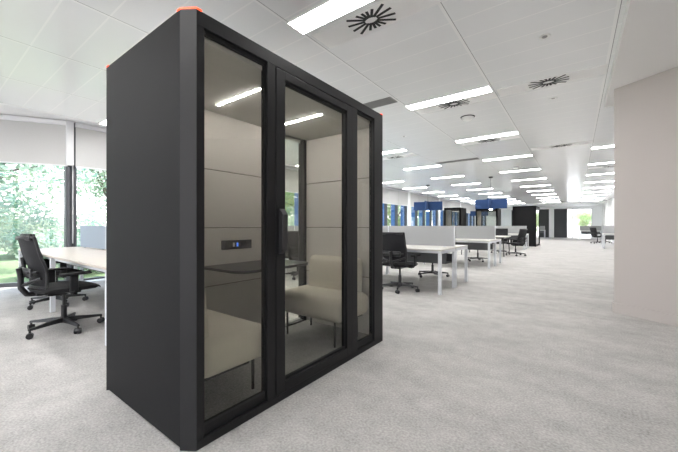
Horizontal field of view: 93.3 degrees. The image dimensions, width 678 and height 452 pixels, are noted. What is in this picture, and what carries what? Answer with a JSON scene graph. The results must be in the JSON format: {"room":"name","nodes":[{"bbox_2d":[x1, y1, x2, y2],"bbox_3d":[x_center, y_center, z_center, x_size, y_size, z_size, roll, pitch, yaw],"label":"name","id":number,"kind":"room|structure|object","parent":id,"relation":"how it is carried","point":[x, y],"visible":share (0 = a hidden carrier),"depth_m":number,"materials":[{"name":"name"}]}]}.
{"room":"open-plan office","nodes":[
{"label":"open-plan office","id":0,"kind":"room"},
{"bbox_2d":[0,0,626,204],"bbox_3d":[6.486,-1.910,11.000,11.470,0.060,37.400,0,0,37],"label":"ceiling","id":1,"kind":"structure","parent":0,"point":[55,55],"depth_m":3.87,"materials":[{"name":"tile"}]},
{"bbox_2d":[0,103,473,204],"bbox_3d":[6.691,-2.120,14.644,15.478,0.220,43.500,0,0,37],"label":"margin","id":2,"kind":"object","parent":1,"relation":"attached to","point":[5,109],"depth_m":5.82,"materials":[{"name":"white paint"}]},
{"bbox_2d":[0,114,67,165],"bbox_3d":[-6.519,-1.570,5.577,2.880,0.860,0.100,0,0,-22],"label":"roller blind","id":3,"kind":"object","parent":2,"relation":"hanging from","point":[23,140],"visible":0.96,"depth_m":5.91,"materials":[{"name":"white fabric"}]},
{"bbox_2d":[285,166,297,192],"bbox_3d":[-1.604,-1.570,10.898,0.100,0.860,1.185,0,0,37],"label":"roller blind","id":4,"kind":"object","parent":2,"relation":"hanging from","point":[291,173],"visible":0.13,"depth_m":10.88,"materials":[{"name":"white fabric"}]},
{"bbox_2d":[383,186,388,203],"bbox_3d":[2.172,-1.570,15.996,0.100,0.860,1.185,0,0,37],"label":"roller blind","id":5,"kind":"object","parent":2,"relation":"hanging from","point":[385,189],"visible":0.48,"depth_m":16.25,"materials":[{"name":"white fabric"}]},
{"bbox_2d":[388,187,398,204],"bbox_3d":[2.889,-1.570,16.965,0.100,0.860,1.185,0,0,37],"label":"roller blind","id":6,"kind":"object","parent":2,"relation":"hanging from","point":[393,194],"visible":0.91,"depth_m":16.96,"materials":[{"name":"white fabric"}]},
{"bbox_2d":[399,189,408,205],"bbox_3d":[3.607,-1.570,17.933,0.100,0.860,1.185,0,0,37],"label":"roller blind","id":7,"kind":"object","parent":2,"relation":"hanging from","point":[403,195],"visible":0.94,"depth_m":17.94,"materials":[{"name":"white fabric"}]},
{"bbox_2d":[410,192,418,206],"bbox_3d":[4.514,-1.570,19.159,0.100,0.860,1.185,0,0,37],"label":"roller blind","id":8,"kind":"object","parent":2,"relation":"hanging from","point":[413,196],"visible":0.74,"depth_m":19.04,"materials":[{"name":"white fabric"}]},
{"bbox_2d":[418,193,425,201],"bbox_3d":[5.231,-1.570,20.127,0.100,0.860,1.185,0,0,37],"label":"roller blind","id":9,"kind":"object","parent":2,"relation":"hanging from","point":[421,197],"visible":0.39,"depth_m":20.03,"materials":[{"name":"white fabric"}]},
{"bbox_2d":[426,195,432,201],"bbox_3d":[5.949,-1.570,21.095,0.100,0.860,1.185,0,0,37],"label":"roller blind","id":10,"kind":"object","parent":2,"relation":"hanging from","point":[428,198],"visible":0.45,"depth_m":21.13,"materials":[{"name":"white fabric"}]},
{"bbox_2d":[440,198,445,209],"bbox_3d":[7.573,-1.570,23.289,0.100,0.860,1.185,0,0,37],"label":"roller blind","id":11,"kind":"object","parent":2,"relation":"hanging from","point":[443,200],"visible":0.57,"depth_m":23.36,"materials":[{"name":"white fabric"}]},
{"bbox_2d":[446,199,450,207],"bbox_3d":[8.290,-1.570,24.257,0.100,0.860,1.185,0,0,37],"label":"roller blind","id":12,"kind":"object","parent":2,"relation":"hanging from","point":[448,202],"visible":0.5,"depth_m":24.27,"materials":[{"name":"white fabric"}]},
{"bbox_2d":[451,200,455,211],"bbox_3d":[9.008,-1.570,25.226,0.100,0.860,1.185,0,0,37],"label":"roller blind","id":13,"kind":"object","parent":2,"relation":"hanging from","point":[453,203],"visible":0.76,"depth_m":25.27,"materials":[{"name":"white fabric"}]},
{"bbox_2d":[465,203,468,212],"bbox_3d":[11.350,-1.570,28.388,0.100,0.860,1.185,0,0,37],"label":"roller blind","id":14,"kind":"object","parent":2,"relation":"hanging from","point":[466,204],"visible":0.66,"depth_m":28.52,"materials":[{"name":"white fabric"}]},
{"bbox_2d":[287,0,373,34],"bbox_3d":[0.072,-1.876,2.684,1.212,0.008,0.220,0,0,37],"label":"recessed light","id":15,"kind":"object","parent":1,"relation":"in","point":[330,10],"visible":1,"depth_m":2.82,"materials":[{"name":"white plastic"}]},
{"bbox_2d":[312,0,440,47],"bbox_3d":[0.293,-1.877,2.916,1.180,0.006,0.290,0,0,37],"label":"ceiling vent","id":16,"kind":"object","parent":1,"relation":"in","point":[386,12],"visible":1,"depth_m":2.91,"materials":[{"name":"white metal"}]},
{"bbox_2d":[364,97,396,108],"bbox_3d":[0.341,-1.876,5.098,1.180,0.008,0.240,0,0,37],"label":"ceiling vent","id":17,"kind":"object","parent":1,"relation":"in","point":[385,101],"visible":0.39,"depth_m":4.86,"materials":[{"name":"grey metal"}]},
{"bbox_2d":[383,149,406,153],"bbox_3d":[1.144,-1.876,8.232,1.212,0.008,0.220,0,0,37],"label":"recessed light","id":18,"kind":"object","parent":1,"relation":"in","point":[398,150],"visible":0.51,"depth_m":8.05,"materials":[{"name":"white plastic"}]},
{"bbox_2d":[383,154,417,159],"bbox_3d":[1.533,-1.877,8.757,1.180,0.006,0.290,0,0,37],"label":"ceiling vent","id":19,"kind":"object","parent":1,"relation":"in","point":[406,155],"visible":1,"depth_m":8.64,"materials":[{"name":"white metal"}]},
{"bbox_2d":[404,165,440,169],"bbox_3d":[2.660,-1.876,10.279,1.212,0.008,0.220,0,0,37],"label":"recessed light","id":20,"kind":"object","parent":1,"relation":"in","point":[433,165],"visible":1,"depth_m":10.25,"materials":[{"name":"white plastic"}]},
{"bbox_2d":[414,185,441,210],"bbox_3d":[4.072,-1.278,14.655,0.934,1.205,0.934,0,0,-18],"label":"pendant lamp","id":21,"kind":"object","parent":1,"relation":"hanging from","point":[426,205],"visible":1,"depth_m":14.56,"materials":[{"name":"blue fabric"}]},
{"bbox_2d":[431,175,462,178],"bbox_3d":[4.177,-1.876,12.327,1.212,0.008,0.220,0,0,37],"label":"recessed light","id":22,"kind":"object","parent":1,"relation":"in","point":[461,175],"visible":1,"depth_m":12.37,"materials":[{"name":"white plastic"}]},
{"bbox_2d":[406,86,492,109],"bbox_3d":[1.588,-1.876,4.732,1.212,0.008,0.220,0,0,37],"label":"recessed light","id":23,"kind":"object","parent":1,"relation":"in","point":[486,89],"visible":1,"depth_m":4.70,"materials":[{"name":"white plastic"}]},
{"bbox_2d":[415,91,497,113],"bbox_3d":[1.766,-1.877,4.921,1.180,0.006,0.290,0,0,37],"label":"ceiling vent","id":24,"kind":"object","parent":1,"relation":"in","point":[491,95],"visible":1,"depth_m":4.90,"materials":[{"name":"white metal"}]},
{"bbox_2d":[436,158,478,163],"bbox_3d":[3.406,-1.876,9.237,1.180,0.008,0.240,0,0,37],"label":"ceiling vent","id":25,"kind":"object","parent":1,"relation":"in","point":[470,158],"visible":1,"depth_m":9.16,"materials":[{"name":"white metal"}]},
{"bbox_2d":[460,115,474,120],"bbox_3d":[2.217,-1.847,5.513,0.234,0.065,0.234,0,0,37],"label":"smoke detector","id":26,"kind":"object","parent":1,"relation":"attached to","point":[465,117],"visible":1,"depth_m":5.45,"materials":[{"name":"white plastic"}]},
{"bbox_2d":[470,211,487,215],"bbox_3d":[10.081,-1.282,23.021,0.877,1.195,0.877,0,0,-8],"label":"pendant lamp","id":27,"kind":"object","parent":1,"relation":"hanging from","point":[472,213],"visible":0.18,"depth_m":23.15,"materials":[{"name":"blue fabric"}]},
{"bbox_2d":[455,131,518,142],"bbox_3d":[3.105,-1.876,6.780,1.212,0.008,0.220,0,0,37],"label":"recessed light","id":28,"kind":"object","parent":1,"relation":"in","point":[514,132],"visible":1,"depth_m":6.77,"materials":[{"name":"white plastic"}]},
{"bbox_2d":[459,135,519,145],"bbox_3d":[3.294,-1.877,7.035,1.180,0.006,0.290,0,0,37],"label":"ceiling vent","id":29,"kind":"object","parent":1,"relation":"in","point":[511,136],"visible":1,"depth_m":7.01,"materials":[{"name":"white metal"}]},
{"bbox_2d":[475,177,506,209],"bbox_3d":[5.810,-1.248,12.247,0.821,1.265,0.821,0,0,-8],"label":"pendant lamp","id":30,"kind":"object","parent":1,"relation":"hanging from","point":[490,204],"visible":1,"depth_m":12.15,"materials":[{"name":"blue fabric"}]},
{"bbox_2d":[483,154,531,160],"bbox_3d":[4.621,-1.876,8.827,1.212,0.008,0.220,0,0,37],"label":"recessed light","id":31,"kind":"object","parent":1,"relation":"in","point":[529,154],"visible":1,"depth_m":8.76,"materials":[{"name":"white plastic"}]},
{"bbox_2d":[500,168,540,172],"bbox_3d":[6.138,-1.876,10.875,1.212,0.008,0.220,0,0,37],"label":"recessed light","id":32,"kind":"object","parent":1,"relation":"in","point":[538,168],"visible":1,"depth_m":10.81,"materials":[{"name":"white plastic"}]},
{"bbox_2d":[511,178,546,180],"bbox_3d":[7.654,-1.876,12.922,1.212,0.008,0.220,0,0,37],"label":"recessed light","id":33,"kind":"object","parent":1,"relation":"in","point":[536,178],"visible":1,"depth_m":12.89,"materials":[{"name":"white plastic"}]},
{"bbox_2d":[472,201,605,208],"bbox_3d":[19.097,-1.925,28.726,12.300,0.150,6.100,0,0,37],"label":"margin","id":34,"kind":"object","parent":1,"relation":"attached to","point":[595,203],"visible":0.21,"depth_m":27.53,"materials":[{"name":"white paint"}]},
{"bbox_2d":[539,33,550,38],"bbox_3d":[2.037,-1.875,3.170,0.100,0.010,0.100,0,0,37],"label":"sprinkler","id":35,"kind":"object","parent":1,"relation":"attached to","point":[546,35],"visible":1,"depth_m":3.16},
{"bbox_2d":[497,64,607,96],"bbox_3d":[2.731,-1.877,4.175,1.180,0.006,0.290,0,0,37],"label":"ceiling vent","id":36,"kind":"object","parent":1,"relation":"in","point":[602,69],"visible":1,"depth_m":4.12,"materials":[{"name":"white metal"}]},
{"bbox_2d":[531,140,592,149],"bbox_3d":[5.183,-1.877,7.485,1.180,0.006,0.290,0,0,37],"label":"ceiling vent","id":37,"kind":"object","parent":1,"relation":"in","point":[591,141],"visible":1,"depth_m":7.46,"materials":[{"name":"white metal"}]},
{"bbox_2d":[588,165,613,168],"bbox_3d":[8.579,-1.877,10.072,1.180,0.006,0.290,0,0,37],"label":"ceiling vent","id":38,"kind":"object","parent":1,"relation":"in","point":[613,165],"visible":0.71,"depth_m":10.26,"materials":[{"name":"white metal"}]},
{"bbox_2d":[588,162,613,164],"bbox_3d":[8.099,-1.876,9.423,1.212,0.008,0.220,0,0,37],"label":"recessed light","id":39,"kind":"object","parent":1,"relation":"in","point":[604,162],"visible":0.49,"depth_m":9.60,"materials":[{"name":"white plastic"}]},
{"bbox_2d":[591,145,613,148],"bbox_3d":[6.582,-1.876,7.375,1.212,0.008,0.220,0,0,37],"label":"recessed light","id":40,"kind":"object","parent":1,"relation":"in","point":[607,146],"visible":0.41,"depth_m":7.63,"materials":[{"name":"white plastic"}]},
{"bbox_2d":[0,237,677,451],"bbox_3d":[6.691,1.180,14.644,15.478,0.120,43.500,0,0,37],"label":"floor","id":41,"kind":"structure","parent":0,"point":[530,353],"depth_m":2.37,"materials":[{"name":"grey carpet"}]},
{"bbox_2d":[0,165,69,287],"bbox_3d":[-6.569,-0.455,5.702,2.900,3.150,0.141,0,0,-22],"label":"window","id":42,"kind":"structure","parent":41,"relation":"on","point":[9,284],"depth_m":6.17,"materials":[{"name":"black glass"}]},
{"bbox_2d":[20,233,88,309],"bbox_3d":[-4.056,0.613,4.577,0.697,1.015,0.732,0,0,32],"label":"office chair","id":43,"kind":"object","parent":41,"relation":"on","point":[47,261],"visible":0.3,"depth_m":4.47,"materials":[{"name":"black plastic"}]},
{"bbox_2d":[15,236,104,339],"bbox_3d":[-2.997,0.613,3.469,0.697,1.015,0.732,0,0,31],"label":"office chair","id":44,"kind":"object","parent":41,"relation":"on","point":[41,282],"visible":1,"depth_m":3.27,"materials":[{"name":"black plastic"}]},
{"bbox_2d":[18,226,105,345],"bbox_3d":[-3.273,0.558,4.788,3.956,1.124,1.600,0,0,37],"label":"desk","id":45,"kind":"object","parent":41,"relation":"on","point":[91,255],"visible":0.29,"depth_m":4.65,"materials":[{"name":"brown wood"}]},
{"bbox_2d":[64,120,73,280],"bbox_3d":[-5.240,-0.445,6.202,0.275,3.130,0.130,0,0,37],"label":"pier","id":46,"kind":"object","parent":41,"relation":"on","point":[70,124],"visible":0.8,"depth_m":6.16,"materials":[{"name":"white paint"}]},
{"bbox_2d":[73,123,104,280],"bbox_3d":[-4.927,-0.455,6.839,0.380,3.150,1.268,0,0,37],"label":"window","id":47,"kind":"structure","parent":41,"relation":"on","point":[74,166],"depth_m":6.24,"materials":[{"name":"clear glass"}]},
{"bbox_2d":[75,122,105,170],"bbox_3d":[-4.731,-1.570,6.676,0.100,0.860,1.218,0,0,37],"label":"roller blind","id":48,"kind":"object","parent":47,"relation":"attached to","point":[90,140],"visible":0.46,"depth_m":6.37,"materials":[{"name":"white fabric"}]},
{"bbox_2d":[106,7,382,450],"bbox_3d":[-0.578,0.015,2.678,1.171,2.209,1.998,0,0,37],"label":"pod","id":49,"kind":"object","parent":41,"relation":"on","point":[200,115],"visible":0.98,"depth_m":2.03,"materials":[{"name":"black paint"}]},
{"bbox_2d":[177,7,201,11],"bbox_3d":[-0.754,-1.085,1.610,0.126,0.008,0.035,0,0,3],"label":"light","id":50,"kind":"object","parent":49,"relation":"on","point":[182,9],"depth_m":1.59,"materials":[{"name":"red"}]},
{"bbox_2d":[204,286,260,388],"bbox_3d":[-0.913,0.688,2.122,0.824,0.755,0.531,0,0,37],"label":"bench sofa","id":51,"kind":"object","parent":49,"relation":"on","point":[230,342],"visible":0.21,"depth_m":1.89,"materials":[{"name":"beige fabric"}]},
{"bbox_2d":[204,260,307,273],"bbox_3d":[-0.679,0.698,2.767,0.530,0.735,0.795,0,0,37],"label":"table","id":52,"kind":"object","parent":49,"relation":"on","point":[249,267],"visible":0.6,"depth_m":2.61,"materials":[{"name":"grey laminate"}]},
{"bbox_2d":[285,255,368,347],"bbox_3d":[-0.162,0.688,3.136,0.824,0.755,0.531,0,0,37],"label":"bench sofa","id":53,"kind":"object","parent":49,"relation":"on","point":[321,299],"visible":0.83,"depth_m":3.05,"materials":[{"name":"beige fabric"}]},
{"bbox_2d":[285,231,297,279],"bbox_3d":[-0.885,0.613,6.921,0.694,1.015,0.732,0,0,27],"label":"office chair","id":54,"kind":"object","parent":41,"relation":"on","point":[291,253],"visible":0.41,"depth_m":6.65,"materials":[{"name":"black fabric"}]},
{"bbox_2d":[294,193,297,225],"bbox_3d":[-1.800,-0.455,11.061,0.380,3.150,1.235,0,0,37],"label":"window","id":55,"kind":"structure","parent":41,"relation":"on","point":[295,194],"depth_m":11.57,"materials":[{"name":"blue glass"}]},
{"bbox_2d":[285,226,467,294],"bbox_3d":[-0.047,0.558,7.414,5.396,1.124,1.600,0,0,37],"label":"desk","id":56,"kind":"object","parent":41,"relation":"on","point":[434,244],"visible":0.3,"depth_m":5.99,"materials":[{"name":"beige laminate"}]},
{"bbox_2d":[383,203,386,225],"bbox_3d":[1.976,-0.455,16.160,0.380,3.150,1.235,0,0,37],"label":"window","id":57,"kind":"structure","parent":41,"relation":"on","point":[384,204],"depth_m":16.55,"materials":[{"name":"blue glass"}]},
{"bbox_2d":[391,204,396,225],"bbox_3d":[2.693,-0.455,17.129,0.380,3.150,1.235,0,0,37],"label":"window","id":58,"kind":"structure","parent":41,"relation":"on","point":[393,207],"depth_m":17.59,"materials":[{"name":"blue glass"}]},
{"bbox_2d":[383,232,420,293],"bbox_3d":[1.067,0.613,5.583,0.697,1.015,0.732,0,0,37],"label":"office chair","id":59,"kind":"object","parent":41,"relation":"on","point":[394,243],"visible":0.88,"depth_m":5.36,"materials":[{"name":"black fabric"}]},
{"bbox_2d":[397,205,406,225],"bbox_3d":[3.410,-0.455,18.097,0.380,3.150,1.235,0,0,37],"label":"window","id":60,"kind":"structure","parent":41,"relation":"on","point":[403,208],"depth_m":18.49,"materials":[{"name":"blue glass"}]},
{"bbox_2d":[407,191,409,225],"bbox_3d":[3.976,-0.445,18.608,0.240,3.130,0.320,0,0,37],"label":"pier","id":61,"kind":"object","parent":41,"relation":"on","point":[408,206],"visible":0.36,"depth_m":18.45,"materials":[{"name":"white paint"}]},
{"bbox_2d":[411,207,416,225],"bbox_3d":[4.318,-0.455,19.322,0.380,3.150,1.235,0,0,37],"label":"window","id":62,"kind":"structure","parent":41,"relation":"on","point":[413,213],"depth_m":19.80,"materials":[{"name":"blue glass"}]},
{"bbox_2d":[417,210,424,225],"bbox_3d":[5.035,-0.455,20.291,0.380,3.150,1.235,0,0,37],"label":"window","id":63,"kind":"structure","parent":41,"relation":"on","point":[421,212],"depth_m":20.70,"materials":[{"name":"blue glass"}]},
{"bbox_2d":[426,210,431,225],"bbox_3d":[5.753,-0.455,21.259,0.380,3.150,1.235,0,0,37],"label":"window","id":64,"kind":"structure","parent":41,"relation":"on","point":[428,213],"depth_m":21.69,"materials":[{"name":"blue glass"}]},
{"bbox_2d":[418,263,449,277],"bbox_3d":[2.071,0.613,7.103,0.732,1.015,0.694,0,0,-43],"label":"office chair","id":65,"kind":"object","parent":41,"relation":"on","point":[432,271],"visible":0.14,"depth_m":7.02,"materials":[{"name":"black plastic"}]},
{"bbox_2d":[432,210,437,225],"bbox_3d":[6.470,-0.455,22.227,0.380,3.150,1.235,0,0,37],"label":"window","id":66,"kind":"structure","parent":41,"relation":"on","point":[434,212],"depth_m":22.68,"materials":[{"name":"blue glass"}]},
{"bbox_2d":[438,198,439,225],"bbox_3d":[7.035,-0.445,22.739,0.240,3.130,0.320,0,0,37],"label":"pier","id":67,"kind":"object","parent":41,"relation":"on","point":[439,198],"visible":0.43,"depth_m":22.64,"materials":[{"name":"white paint"}]},
{"bbox_2d":[440,210,443,225],"bbox_3d":[7.377,-0.455,23.453,0.380,3.150,1.235,0,0,37],"label":"window","id":68,"kind":"structure","parent":41,"relation":"on","point":[441,211],"depth_m":23.91,"materials":[{"name":"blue glass"}]},
{"bbox_2d":[452,211,454,225],"bbox_3d":[8.812,-0.455,25.390,0.380,3.150,1.235,0,0,37],"label":"window","id":69,"kind":"structure","parent":41,"relation":"on","point":[453,213],"depth_m":25.76,"materials":[{"name":"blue glass"}]},
{"bbox_2d":[444,207,465,225],"bbox_3d":[7.208,0.007,19.830,0.980,2.225,1.250,0,0,37],"label":"pod","id":70,"kind":"object","parent":41,"relation":"on","point":[447,211],"visible":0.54,"depth_m":19.61,"materials":[{"name":"black paint"}]},
{"bbox_2d":[455,212,458,225],"bbox_3d":[9.529,-0.455,26.358,0.380,3.150,1.235,0,0,37],"label":"window","id":71,"kind":"structure","parent":41,"relation":"on","point":[456,213],"depth_m":26.78,"materials":[{"name":"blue glass"}]},
{"bbox_2d":[423,226,500,268],"bbox_3d":[2.254,0.558,10.563,5.346,1.124,1.600,0,0,37],"label":"bench","id":72,"kind":"object","parent":41,"relation":"on","point":[475,237],"visible":0.23,"depth_m":9.15,"materials":[{"name":"beige laminate"}]},
{"bbox_2d":[468,213,471,225],"bbox_3d":[11.871,-0.455,29.520,0.380,3.150,1.235,0,0,37],"label":"window","id":73,"kind":"structure","parent":41,"relation":"on","point":[469,216],"depth_m":29.96,"materials":[{"name":"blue glass"}]},
{"bbox_2d":[472,216,474,225],"bbox_3d":[12.588,-0.455,30.488,0.380,3.150,1.235,0,0,37],"label":"window","id":74,"kind":"structure","parent":41,"relation":"on","point":[473,217],"depth_m":30.87,"materials":[{"name":"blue glass"}]},
{"bbox_2d":[468,250,487,261],"bbox_3d":[4.437,0.613,10.242,0.732,1.015,0.697,0,0,-38],"label":"office chair","id":75,"kind":"object","parent":41,"relation":"on","point":[477,257],"visible":0.08,"depth_m":10.16,"materials":[{"name":"black plastic"}]},
{"bbox_2d":[461,236,510,256],"bbox_3d":[5.766,0.753,12.591,1.600,0.736,1.300,0,0,37],"label":"meeting table","id":76,"kind":"object","parent":41,"relation":"on","point":[497,237],"visible":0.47,"depth_m":11.76,"materials":[{"name":"beige laminate"}]},
{"bbox_2d":[476,209,500,243],"bbox_3d":[9.754,0.007,20.899,1.300,2.225,1.200,0,0,37],"label":"pod","id":77,"kind":"object","parent":41,"relation":"on","point":[478,211],"visible":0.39,"depth_m":20.77,"materials":[{"name":"black paint"}]},
{"bbox_2d":[491,228,509,253],"bbox_3d":[6.620,0.613,13.163,0.697,1.015,0.732,0,0,39],"label":"office chair","id":78,"kind":"object","parent":41,"relation":"on","point":[499,231],"visible":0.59,"depth_m":13.31,"materials":[{"name":"black plastic"}]},
{"bbox_2d":[491,226,528,249],"bbox_3d":[7.015,0.558,17.092,5.226,1.124,1.600,0,0,37],"label":"bench","id":79,"kind":"object","parent":41,"relation":"on","point":[513,231],"visible":0.12,"depth_m":15.80,"materials":[{"name":"beige laminate"}]},
{"bbox_2d":[506,229,527,255],"bbox_3d":[6.709,0.613,12.112,0.697,1.015,0.732,0,0,-29],"label":"office chair","id":80,"kind":"object","parent":41,"relation":"on","point":[521,238],"visible":1,"depth_m":11.87,"materials":[{"name":"black plastic"}]},
{"bbox_2d":[513,206,539,246],"bbox_3d":[10.914,0.007,18.609,1.130,2.225,2.300,0,0,37],"label":"pod","id":81,"kind":"object","parent":41,"relation":"on","point":[528,216],"visible":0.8,"depth_m":17.67,"materials":[{"name":"black paint"}]},
{"bbox_2d":[540,226,544,237],"bbox_3d":[19.487,0.558,30.814,0.596,1.124,1.100,0,0,37],"label":"bench","id":82,"kind":"object","parent":41,"relation":"on","point":[542,228],"visible":0.63,"depth_m":30.67,"materials":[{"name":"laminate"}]},
{"bbox_2d":[579,226,601,239],"bbox_3d":[20.894,0.558,26.598,1.476,1.124,1.600,0,0,37],"label":"bench","id":83,"kind":"object","parent":41,"relation":"on","point":[583,229],"visible":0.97,"depth_m":26.54,"materials":[{"name":"beige laminate"}]},
{"bbox_2d":[590,228,601,243],"bbox_3d":[16.520,0.613,20.464,0.732,1.015,0.697,0,0,-3],"label":"office chair","id":84,"kind":"object","parent":41,"relation":"on","point":[593,233],"visible":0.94,"depth_m":20.40,"materials":[{"name":"black fabric"}]},
{"bbox_2d":[602,226,613,248],"bbox_3d":[14.586,0.558,15.342,3.016,1.124,1.600,0,0,37],"label":"bench","id":85,"kind":"object","parent":41,"relation":"on","point":[608,231],"visible":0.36,"depth_m":16.04,"materials":[{"name":"beige laminate"}]},
{"bbox_2d":[486,206,600,237],"bbox_3d":[20.957,-0.480,31.237,12.300,3.200,0.150,0,0,37],"label":"wall","id":86,"kind":"structure","parent":0,"point":[506,213],"depth_m":31.33,"materials":[{"name":"white paint"}]},
{"bbox_2d":[85,258,288,282],"bbox_3d":[5.537,1.103,20.514,0.320,0.035,35.440,0,0,37],"label":"sill","id":87,"kind":"structure","parent":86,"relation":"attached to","point":[103,279],"depth_m":6.37,"materials":[{"name":"white"}]},
{"bbox_2d":[483,216,485,225],"bbox_3d":[15.418,-0.455,34.310,0.380,3.150,1.563,0,0,37],"label":"window","id":88,"kind":"structure","parent":86,"relation":"in","point":[484,217],"depth_m":34.88,"materials":[{"name":"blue glass"}]},
{"bbox_2d":[512,209,548,236],"bbox_3d":[19.338,-0.265,32.436,3.270,2.770,0.090,0,0,37],"label":"door","id":89,"kind":"structure","parent":86,"relation":"in","point":[544,213],"depth_m":31.65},
{"bbox_2d":[554,209,566,237],"bbox_3d":[21.391,-0.265,30.916,1.020,2.770,0.090,0,0,37],"label":"door","id":90,"kind":"structure","parent":86,"relation":"in","point":[560,215],"depth_m":30.87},
{"bbox_2d":[567,208,591,237],"bbox_3d":[22.555,-0.265,30.035,1.900,2.770,0.080,0,0,37],"label":"window","id":91,"kind":"structure","parent":86,"relation":"in","point":[576,208],"depth_m":30.31,"materials":[{"name":"white metal"}]},
{"bbox_2d":[611,198,613,242],"bbox_3d":[21.139,-0.380,25.098,0.200,3.000,9.500,0,0,37],"label":"wall","id":92,"kind":"structure","parent":0,"point":[612,199],"depth_m":21.34,"materials":[{"name":"white paint"}]},
{"bbox_2d":[601,199,610,241],"bbox_3d":[20.937,-0.365,25.136,0.170,2.970,6.920,0,0,37],"label":"pilasters","id":93,"kind":"object","parent":92,"relation":"attached to","point":[606,207],"visible":0.68,"depth_m":24.13,"materials":[{"name":"white paint"}]},
{"bbox_2d":[605,0,677,107],"bbox_3d":[1.981,-1.827,-1.312,4.055,0.105,12.250,0,0,37],"label":"soffit","id":94,"kind":"structure","parent":0,"point":[647,46],"depth_m":3.14,"materials":[{"name":"paint"}]},
{"bbox_2d":[614,66,677,314],"bbox_3d":[4.621,-0.330,1.948,0.600,2.900,4.860,0,0,-18],"label":"wall","id":95,"kind":"structure","parent":0,"point":[646,109],"depth_m":3.84,"materials":[{"name":"grey paint"}]},
{"bbox_2d":[612,302,677,326],"bbox_3d":[4.610,1.058,1.951,0.618,0.125,4.872,0,0,-18],"label":"baseboard","id":96,"kind":"structure","parent":95,"relation":"attached to","point":[656,316],"depth_m":3.83,"materials":[{"name":"grey paint"}]},
{"label":"outside","id":97,"kind":"structure","parent":0,"visible":0},
{"bbox_2d":[0,241,104,282],"bbox_3d":[-10.610,1.370,51.412,61.750,0.200,150.000,0,0,37],"label":"ground","id":98,"kind":"structure","parent":97,"point":[9,263],"depth_m":9.13,"materials":[{"name":"green plant"}]},
{"bbox_2d":[0,200,63,256],"bbox_3d":[-12.926,0.137,13.476,2.978,2.447,3.691,0,0,-42],"label":"shrub","id":99,"kind":"object","parent":98,"relation":"on","point":[36,223],"visible":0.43,"depth_m":12.88,"materials":[{"name":"green plant"}]},
{"bbox_2d":[0,163,98,235],"bbox_3d":[-10.511,-1.913,9.446,5.430,6.876,5.426,0,0,37],"label":"tree","id":100,"kind":"object","parent":98,"relation":"on","point":[5,170],"visible":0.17,"depth_m":9.24,"materials":[{"name":"green plant"}]},
{"bbox_2d":[14,209,105,272],"bbox_3d":[-6.818,0.439,8.629,2.184,1.794,2.707,0,0,1],"label":"shrub","id":101,"kind":"object","parent":98,"relation":"on","point":[59,242],"visible":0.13,"depth_m":8.14,"materials":[{"name":"green plant"}]},
{"bbox_2d":[58,166,105,213],"bbox_3d":[-11.291,-1.785,16.085,5.209,6.601,5.213,0,0,13],"label":"tree","id":102,"kind":"object","parent":98,"relation":"on","point":[101,187],"visible":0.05,"depth_m":15.85,"materials":[{"name":"green plant"}]},
{"bbox_2d":[285,192,293,224],"bbox_3d":[-2.453,-1.422,20.637,5.153,5.836,5.213,0,0,-9],"label":"tree","id":103,"kind":"object","parent":98,"relation":"on","point":[286,193],"visible":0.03,"depth_m":20.07,"materials":[{"name":"green plant"}]},
{"bbox_2d":[285,195,293,222],"bbox_3d":[-4.859,-2.549,25.502,6.516,8.251,6.512,0,0,37],"label":"tree","id":104,"kind":"object","parent":98,"relation":"on","point":[289,213],"visible":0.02,"depth_m":23.99,"materials":[{"name":"green plant"}]},
{"bbox_2d":[288,215,293,225],"bbox_3d":[-2.328,0.363,17.406,2.953,1.957,2.383,0,0,-27],"label":"shrub","id":105,"kind":"object","parent":98,"relation":"on","point":[292,218],"visible":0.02,"depth_m":17.07,"materials":[{"name":"green plant"}]},
{"bbox_2d":[387,204,418,225],"bbox_3d":[4.932,-1.544,26.666,5.450,6.102,5.387,0,0,-40],"label":"tree","id":106,"kind":"object","parent":98,"relation":"on","point":[388,205],"visible":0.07,"depth_m":26.59,"materials":[{"name":"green plant"}]},
{"bbox_2d":[398,207,425,225],"bbox_3d":[8.243,-1.785,32.598,5.209,6.601,5.213,0,0,-1],"label":"tree","id":107,"kind":"object","parent":98,"relation":"on","point":[400,207],"visible":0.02,"depth_m":31.76,"materials":[{"name":"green plant"}]},
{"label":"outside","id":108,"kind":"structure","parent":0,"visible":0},
{"bbox_2d":[568,231,590,236],"bbox_3d":[56.710,1.370,49.898,48.250,0.200,72.300,0,0,37],"label":"ground","id":109,"kind":"structure","parent":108,"point":[575,233],"depth_m":47.82,"materials":[{"name":"white"}]},
{"bbox_2d":[573,211,590,236],"bbox_3d":[29.635,-0.198,38.215,2.843,3.184,2.811,0,0,0],"label":"tree","id":110,"kind":"object","parent":109,"relation":"on","point":[582,215],"visible":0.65,"depth_m":38.25,"materials":[{"name":"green plant"}]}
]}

